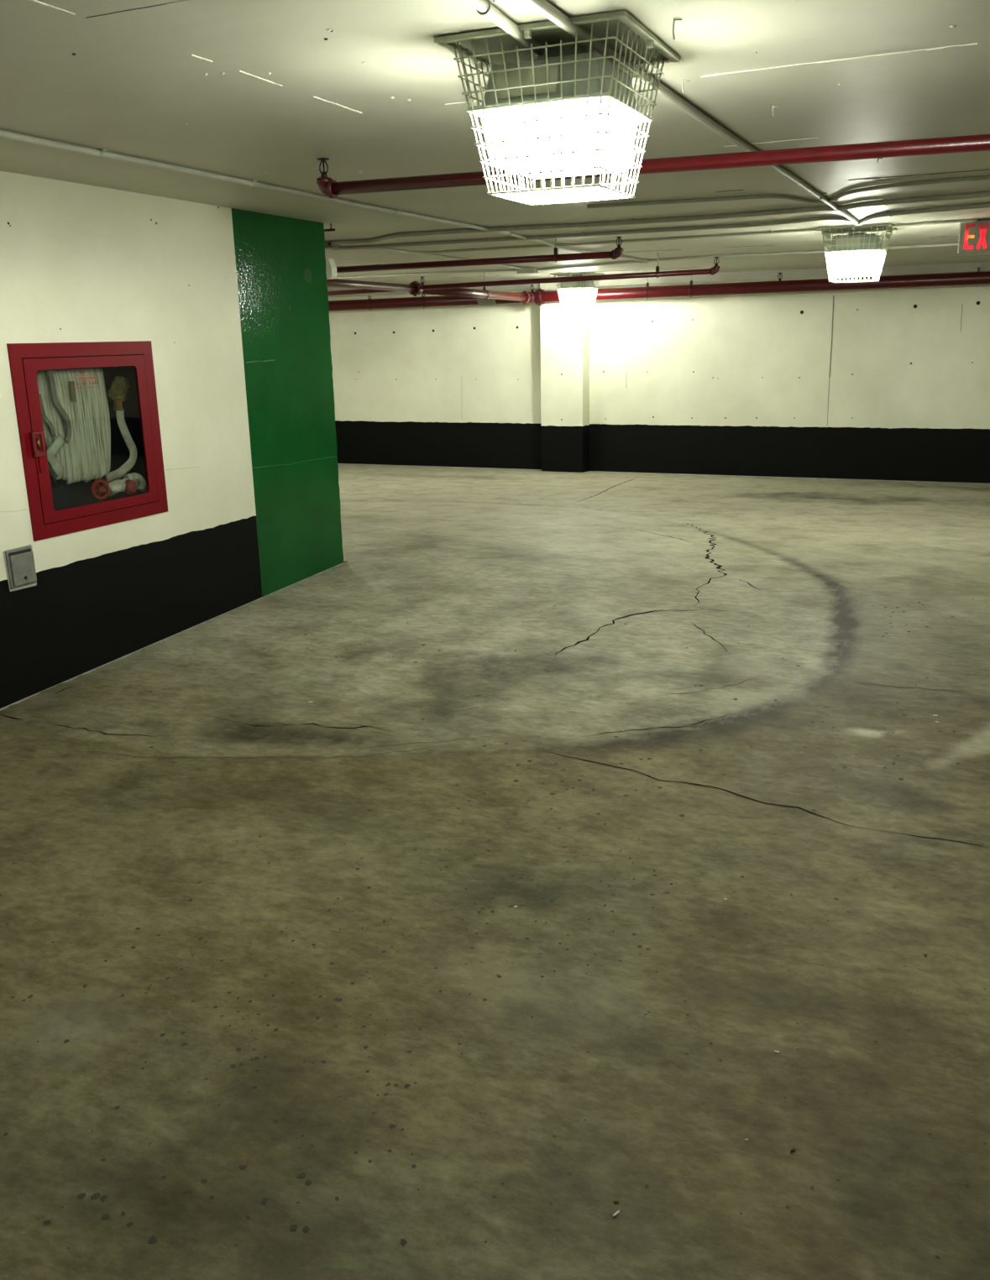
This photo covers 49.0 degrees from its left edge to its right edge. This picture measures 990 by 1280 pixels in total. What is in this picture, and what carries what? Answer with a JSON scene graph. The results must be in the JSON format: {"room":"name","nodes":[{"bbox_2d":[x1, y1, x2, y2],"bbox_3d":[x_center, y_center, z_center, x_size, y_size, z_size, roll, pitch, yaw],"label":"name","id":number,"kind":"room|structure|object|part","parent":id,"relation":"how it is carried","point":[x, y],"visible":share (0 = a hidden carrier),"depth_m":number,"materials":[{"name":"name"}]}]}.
{"room":"parking garage","nodes":[
{"label":"parking garage","id":0,"kind":"room"},
{"bbox_2d":[0,170,262,708],"bbox_3d":[-3.894,0.323,1.470,0.401,2.900,11.226,6,17,24],"label":"wall","id":1,"kind":"structure","parent":0,"point":[80,263],"depth_m":5.41,"materials":[{"name":"paint"}]},
{"bbox_2d":[3,544,36,591],"bbox_3d":[-2.126,-0.321,4.866,0.058,0.189,0.160,6,17,24],"label":"outlet cover","id":2,"kind":"object","parent":1,"relation":"attached to","point":[19,561],"visible":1,"depth_m":4.84,"materials":[{"name":"grey metal"}]},
{"bbox_3d":[-2.107,-0.319,4.859,0.010,0.138,0.126,6,17,24],"label":"lid","id":3,"kind":"part","parent":2,"relation":"part of","materials":[{"name":"grey metal"}]},
{"bbox_2d":[6,340,168,541],"bbox_3d":[-1.989,-0.985,5.230,0.234,0.862,0.896,6,17,24],"label":"cabinet","id":4,"kind":"object","parent":1,"relation":"attached to","point":[87,413],"visible":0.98,"depth_m":5.15,"materials":[{"name":"red metal"}]},
{"bbox_3d":[-2.045,-0.877,4.866,0.018,0.110,0.060,6,17,24],"label":"handle","id":5,"kind":"part","parent":4,"relation":"part of","materials":[{"name":"red metal"}]},
{"bbox_2d":[0,463,989,1279],"bbox_3d":[-1.044,0.359,4.961,16.200,0.437,19.660,6,17,24],"label":"floor","id":6,"kind":"structure","parent":0,"point":[277,1001],"depth_m":3.12,"materials":[{"name":"concrete"}]},
{"bbox_2d":[231,208,347,596],"bbox_3d":[-1.402,-1.409,6.753,0.412,2.290,0.954,6,17,24],"label":"column","id":7,"kind":"structure","parent":6,"relation":"on","point":[281,268],"depth_m":6.60,"materials":[{"name":"green paint"}]},
{"bbox_2d":[325,258,337,279],"bbox_3d":[-1.073,-2.352,6.894,0.126,0.120,0.060,6,17,24],"label":"wall box","id":8,"kind":"object","parent":7,"relation":"attached to","point":[331,272],"visible":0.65,"depth_m":6.86,"materials":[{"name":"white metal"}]},
{"bbox_2d":[539,282,589,472],"bbox_3d":[0.890,-3.265,13.743,0.565,2.510,0.282,6,17,24],"label":"pillar","id":9,"kind":"structure","parent":6,"relation":"on","point":[564,330],"depth_m":13.63,"materials":[{"name":"paint"}]},
{"bbox_2d":[612,1210,619,1217],"bbox_3d":[0.229,1.087,2.060,0.020,0.004,0.005,-16,21,-42],"label":"chip","id":10,"kind":"object","parent":6,"relation":"on","point":[616,1213],"visible":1,"depth_m":2.06,"materials":[{"name":"white paper"}]},
{"bbox_2d":[0,0,989,287],"bbox_3d":[-1.078,-2.089,4.320,16.200,0.505,19.750,6,17,24],"label":"ceiling","id":11,"kind":"structure","parent":0,"point":[263,91],"depth_m":3.54,"materials":[{"name":"paint"}]},
{"bbox_2d":[0,129,510,235],"bbox_3d":[-0.982,-2.140,5.164,0.121,0.054,5.166,6,17,23],"label":"conduit","id":12,"kind":"object","parent":11,"relation":"attached to","point":[100,153],"visible":0.97,"depth_m":4.69,"materials":[{"name":"grey metal"}]},
{"bbox_2d":[323,223,334,231],"bbox_3d":[-1.037,-2.584,6.810,0.075,0.046,0.016,6,17,24],"label":"pipe stub","id":13,"kind":"object","parent":11,"relation":"attached to","point":[331,229],"visible":1,"depth_m":6.80,"materials":[{"name":"grey metal"}]},
{"bbox_2d":[324,240,339,249],"bbox_3d":[-1.207,-2.905,7.998,0.096,0.050,0.106,6,17,24],"label":"junction box","id":14,"kind":"object","parent":11,"relation":"attached to","point":[327,243],"visible":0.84,"depth_m":7.96,"materials":[{"name":"black metal"}]},
{"bbox_2d":[335,268,517,278],"bbox_3d":[-0.809,-3.976,11.814,2.355,0.034,0.080,6,17,25],"label":"conduit","id":15,"kind":"object","parent":11,"relation":"attached to","point":[511,269],"visible":0.92,"depth_m":11.73,"materials":[{"name":"red metal"}]},
{"bbox_2d":[326,272,531,303],"bbox_3d":[-0.858,-3.415,10.351,0.134,0.307,6.386,6,17,23],"label":"pipe","id":16,"kind":"object","parent":11,"relation":"hanging from","point":[415,288],"visible":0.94,"depth_m":10.70,"materials":[{"name":"red metal"}]},
{"bbox_2d":[365,248,522,269],"bbox_3d":[-0.337,-3.417,9.754,0.082,0.040,3.065,6,17,24],"label":"conduit","id":17,"kind":"object","parent":11,"relation":"attached to","point":[427,254],"visible":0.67,"depth_m":9.49,"materials":[{"name":"metal"}]},
{"bbox_2d":[336,235,622,272],"bbox_3d":[-0.326,-2.923,8.262,2.710,0.176,0.066,6,17,24],"label":"pipe","id":18,"kind":"object","parent":11,"relation":"hanging from","point":[616,253],"visible":1,"depth_m":8.12,"materials":[{"name":"red metal"}]},
{"bbox_2d":[464,0,544,56],"bbox_3d":[-1.648,-0.403,-1.098,0.082,0.079,8.731,6,17,24],"label":"conduit","id":19,"kind":"object","parent":11,"relation":"attached to","point":[484,7],"visible":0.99,"depth_m":2.47,"materials":[{"name":"white metal"}]},
{"bbox_2d":[327,253,719,295],"bbox_3d":[-0.548,-3.481,10.498,5.466,0.269,0.063,6,17,24],"label":"pipe","id":20,"kind":"object","parent":11,"relation":"hanging from","point":[714,269],"visible":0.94,"depth_m":10.00,"materials":[{"name":"red metal"}]},
{"bbox_2d":[516,266,537,273],"bbox_3d":[0.335,-3.824,11.255,0.196,0.055,0.116,6,17,24],"label":"junction box","id":21,"kind":"object","parent":11,"relation":"attached to","point":[525,270],"visible":0.91,"depth_m":11.21,"materials":[{"name":"grey metal"}]},
{"bbox_2d":[433,10,679,205],"bbox_3d":[0.175,-1.342,2.821,0.486,0.354,0.486,6,17,24],"label":"ceiling lamp","id":22,"kind":"object","parent":11,"relation":"attached to","point":[569,87],"visible":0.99,"depth_m":2.71,"materials":[{"name":"white metal"}]},
{"bbox_3d":[0.077,-1.377,2.681,0.163,0.064,0.017,6,17,24],"label":"plate","id":23,"kind":"part","parent":22,"relation":"part of","materials":[{"name":"white metal"}]},
{"bbox_3d":[0.172,-1.507,2.775,0.486,0.012,0.486,6,17,24],"label":"ceiling frame","id":24,"kind":"part","parent":22,"relation":"part of","materials":[{"name":"white metal"}]},
{"bbox_3d":[0.175,-1.362,2.816,0.362,0.014,0.362,6,17,24],"label":"door frame","id":25,"kind":"part","parent":22,"relation":"part of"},
{"bbox_2d":[479,99,640,135],"bbox_3d":[0.176,-1.300,2.833,0.329,0.138,0.329,6,17,24],"label":"diffuser","id":26,"kind":"object","parent":22,"relation":"attached to","point":[592,118],"depth_m":2.73,"materials":[{"name":"white plastic"}]},
{"bbox_3d":[0.172,-1.511,2.774,0.442,0.004,0.442,6,17,24],"label":"plate","id":27,"kind":"part","parent":22,"relation":"part of","materials":[{"name":"white metal"}]},
{"bbox_2d":[507,233,642,261],"bbox_3d":[0.714,-3.210,8.949,0.144,0.040,3.211,6,17,24],"label":"conduit","id":28,"kind":"object","parent":11,"relation":"attached to","point":[510,234],"visible":0.78,"depth_m":8.70,"materials":[{"name":"grey metal"}]},
{"bbox_2d":[549,271,604,307],"bbox_3d":[0.945,-4.003,12.434,0.486,0.354,0.486,6,17,24],"label":"ceiling lamp","id":29,"kind":"object","parent":11,"relation":"attached to","point":[576,285],"visible":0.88,"depth_m":12.33,"materials":[{"name":"white metal"}]},
{"bbox_3d":[0.847,-4.038,12.293,0.163,0.064,0.017,6,17,24],"label":"plate","id":30,"kind":"part","parent":29,"relation":"part of","materials":[{"name":"white metal"}]},
{"bbox_2d":[559,287,594,290],"bbox_3d":[0.946,-3.961,12.445,0.329,0.138,0.329,6,17,24],"label":"diffuser","id":31,"kind":"object","parent":29,"relation":"attached to","point":[564,289],"depth_m":12.32,"materials":[{"name":"white plastic"}]},
{"bbox_3d":[0.941,-4.168,12.388,0.486,0.012,0.486,6,17,24],"label":"ceiling frame","id":32,"kind":"part","parent":29,"relation":"part of","materials":[{"name":"white metal"}]},
{"bbox_3d":[0.944,-4.023,12.428,0.362,0.014,0.362,6,17,24],"label":"door frame","id":33,"kind":"part","parent":29,"relation":"part of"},
{"bbox_2d":[331,215,857,250],"bbox_3d":[0.514,-2.854,7.675,3.883,0.044,0.480,6,17,24],"label":"conduit","id":34,"kind":"object","parent":11,"relation":"attached to","point":[820,217],"visible":0.95,"depth_m":7.52,"materials":[{"name":"grey metal"}]},
{"bbox_2d":[638,259,648,263],"bbox_3d":[1.411,-3.585,10.295,0.076,0.035,0.076,6,17,24],"label":"junction box","id":35,"kind":"object","parent":11,"relation":"attached to","point":[645,261],"visible":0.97,"depth_m":10.27,"materials":[{"name":"grey metal"}]},
{"bbox_2d":[316,134,989,198],"bbox_3d":[2.858,-1.475,2.871,7.849,0.240,0.069,6,17,24],"label":"pipe","id":36,"kind":"object","parent":11,"relation":"hanging from","point":[329,187],"visible":1,"depth_m":3.78,"materials":[{"name":"red metal"}]},
{"bbox_2d":[328,261,989,311],"bbox_3d":[2.685,-4.015,12.289,15.722,0.310,0.261,6,17,24],"label":"pipe","id":37,"kind":"object","parent":11,"relation":"hanging from","point":[540,297],"visible":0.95,"depth_m":12.46,"materials":[{"name":"red metal"}]},
{"bbox_2d":[330,190,989,245],"bbox_3d":[1.060,-2.564,6.600,5.250,0.048,0.292,8,18,29],"label":"conduit","id":38,"kind":"object","parent":11,"relation":"attached to","point":[885,201],"visible":0.97,"depth_m":6.66,"materials":[{"name":"grey metal"}]},
{"bbox_2d":[376,218,976,254],"bbox_3d":[1.139,-2.931,7.910,4.355,0.044,0.686,6,17,24],"label":"conduit","id":39,"kind":"object","parent":11,"relation":"attached to","point":[933,222],"visible":0.94,"depth_m":7.99,"materials":[{"name":"grey metal"}]},
{"bbox_2d":[672,18,682,40],"bbox_3d":[0.426,-1.431,2.544,0.023,0.048,0.005,3,16,13],"label":"stub","id":40,"kind":"object","parent":11,"relation":"attached to","point":[674,19],"visible":1,"depth_m":2.54,"materials":[{"name":"white metal"}]},
{"bbox_2d":[681,79,689,93],"bbox_3d":[0.552,-1.605,3.148,0.023,0.038,0.005,3,16,13],"label":"stub","id":41,"kind":"object","parent":11,"relation":"attached to","point":[683,80],"visible":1,"depth_m":3.15,"materials":[{"name":"white metal"}]},
{"bbox_2d":[521,0,857,224],"bbox_3d":[-0.513,-1.007,1.029,0.075,0.105,13.694,6,17,24],"label":"conduit","id":42,"kind":"object","parent":11,"relation":"attached to","point":[544,7],"visible":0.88,"depth_m":3.21,"materials":[{"name":"white metal"}]},
{"bbox_2d":[537,242,957,271],"bbox_3d":[2.414,-3.455,9.749,5.237,0.038,0.308,10,19,36],"label":"conduit","id":43,"kind":"object","parent":11,"relation":"attached to","point":[951,243],"visible":0.84,"depth_m":9.81,"materials":[{"name":"grey metal"}]},
{"bbox_2d":[771,105,778,116],"bbox_3d":[0.908,-1.714,3.521,0.023,0.035,0.005,3,16,13],"label":"stub","id":44,"kind":"object","parent":11,"relation":"attached to","point":[772,106],"visible":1,"depth_m":3.52,"materials":[{"name":"white metal"}]},
{"bbox_2d":[586,174,989,208],"bbox_3d":[1.875,-2.316,5.633,2.792,0.032,0.547,7,17,26],"label":"conduit","id":45,"kind":"object","parent":11,"relation":"attached to","point":[977,177],"visible":0.96,"depth_m":5.73,"materials":[{"name":"grey metal"}]},
{"bbox_2d":[815,223,897,282],"bbox_3d":[2.528,-2.700,7.622,0.486,0.354,0.486,6,17,24],"label":"ceiling lamp","id":46,"kind":"object","parent":11,"relation":"attached to","point":[857,242],"visible":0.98,"depth_m":7.50,"materials":[{"name":"white metal"}]},
{"bbox_3d":[2.430,-2.735,7.482,0.163,0.064,0.017,6,17,24],"label":"plate","id":47,"kind":"part","parent":46,"relation":"part of","materials":[{"name":"grey metal"}]},
{"bbox_3d":[2.528,-2.720,7.617,0.362,0.014,0.362,6,17,24],"label":"door frame","id":48,"kind":"part","parent":46,"relation":"part of","materials":[{"name":"white plastic"}]},
{"bbox_2d":[828,250,880,255],"bbox_3d":[2.529,-2.658,7.634,0.329,0.138,0.329,6,17,24],"label":"diffuser","id":49,"kind":"object","parent":46,"relation":"attached to","point":[831,253],"depth_m":7.51,"materials":[{"name":"white plastic"}]},
{"bbox_3d":[2.525,-2.869,7.575,0.442,0.004,0.442,6,17,24],"label":"plate","id":50,"kind":"part","parent":46,"relation":"part of","materials":[{"name":"grey metal"}]},
{"bbox_3d":[2.525,-2.865,7.576,0.486,0.012,0.486,6,17,24],"label":"ceiling frame","id":51,"kind":"part","parent":46,"relation":"part of","materials":[{"name":"grey metal"}]},
{"bbox_2d":[857,202,989,225],"bbox_3d":[2.807,-2.501,6.266,0.366,0.037,1.929,-12,19,-35],"label":"conduit","id":52,"kind":"object","parent":11,"relation":"attached to","point":[888,213],"visible":0.98,"depth_m":6.42,"materials":[{"name":"grey metal"}]},
{"bbox_2d":[956,218,989,253],"bbox_3d":[3.217,-2.658,7.113,0.336,0.225,0.058,6,17,24],"label":"exit sign","id":53,"kind":"object","parent":11,"relation":"hanging from","point":[974,237],"visible":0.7,"depth_m":7.12,"materials":[{"name":"red"}]},
{"bbox_3d":[3.068,-2.660,7.182,0.008,0.197,0.058,6,17,24],"label":"edge trim","id":54,"kind":"part","parent":53,"relation":"part of","materials":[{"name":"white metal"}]},
{"bbox_2d":[328,275,989,483],"bbox_3d":[2.898,-3.068,13.181,16.604,3.050,0.302,6,17,23],"label":"wall","id":55,"kind":"structure","parent":0,"point":[877,384],"depth_m":13.16,"materials":[{"name":"paint"}]},
{"bbox_2d":[327,261,989,297],"bbox_3d":[2.795,-4.265,12.669,16.200,0.165,0.340,6,17,24],"label":"pipe","id":56,"kind":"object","parent":55,"relation":"attached to","point":[964,267],"depth_m":12.43,"materials":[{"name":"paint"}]}
]}

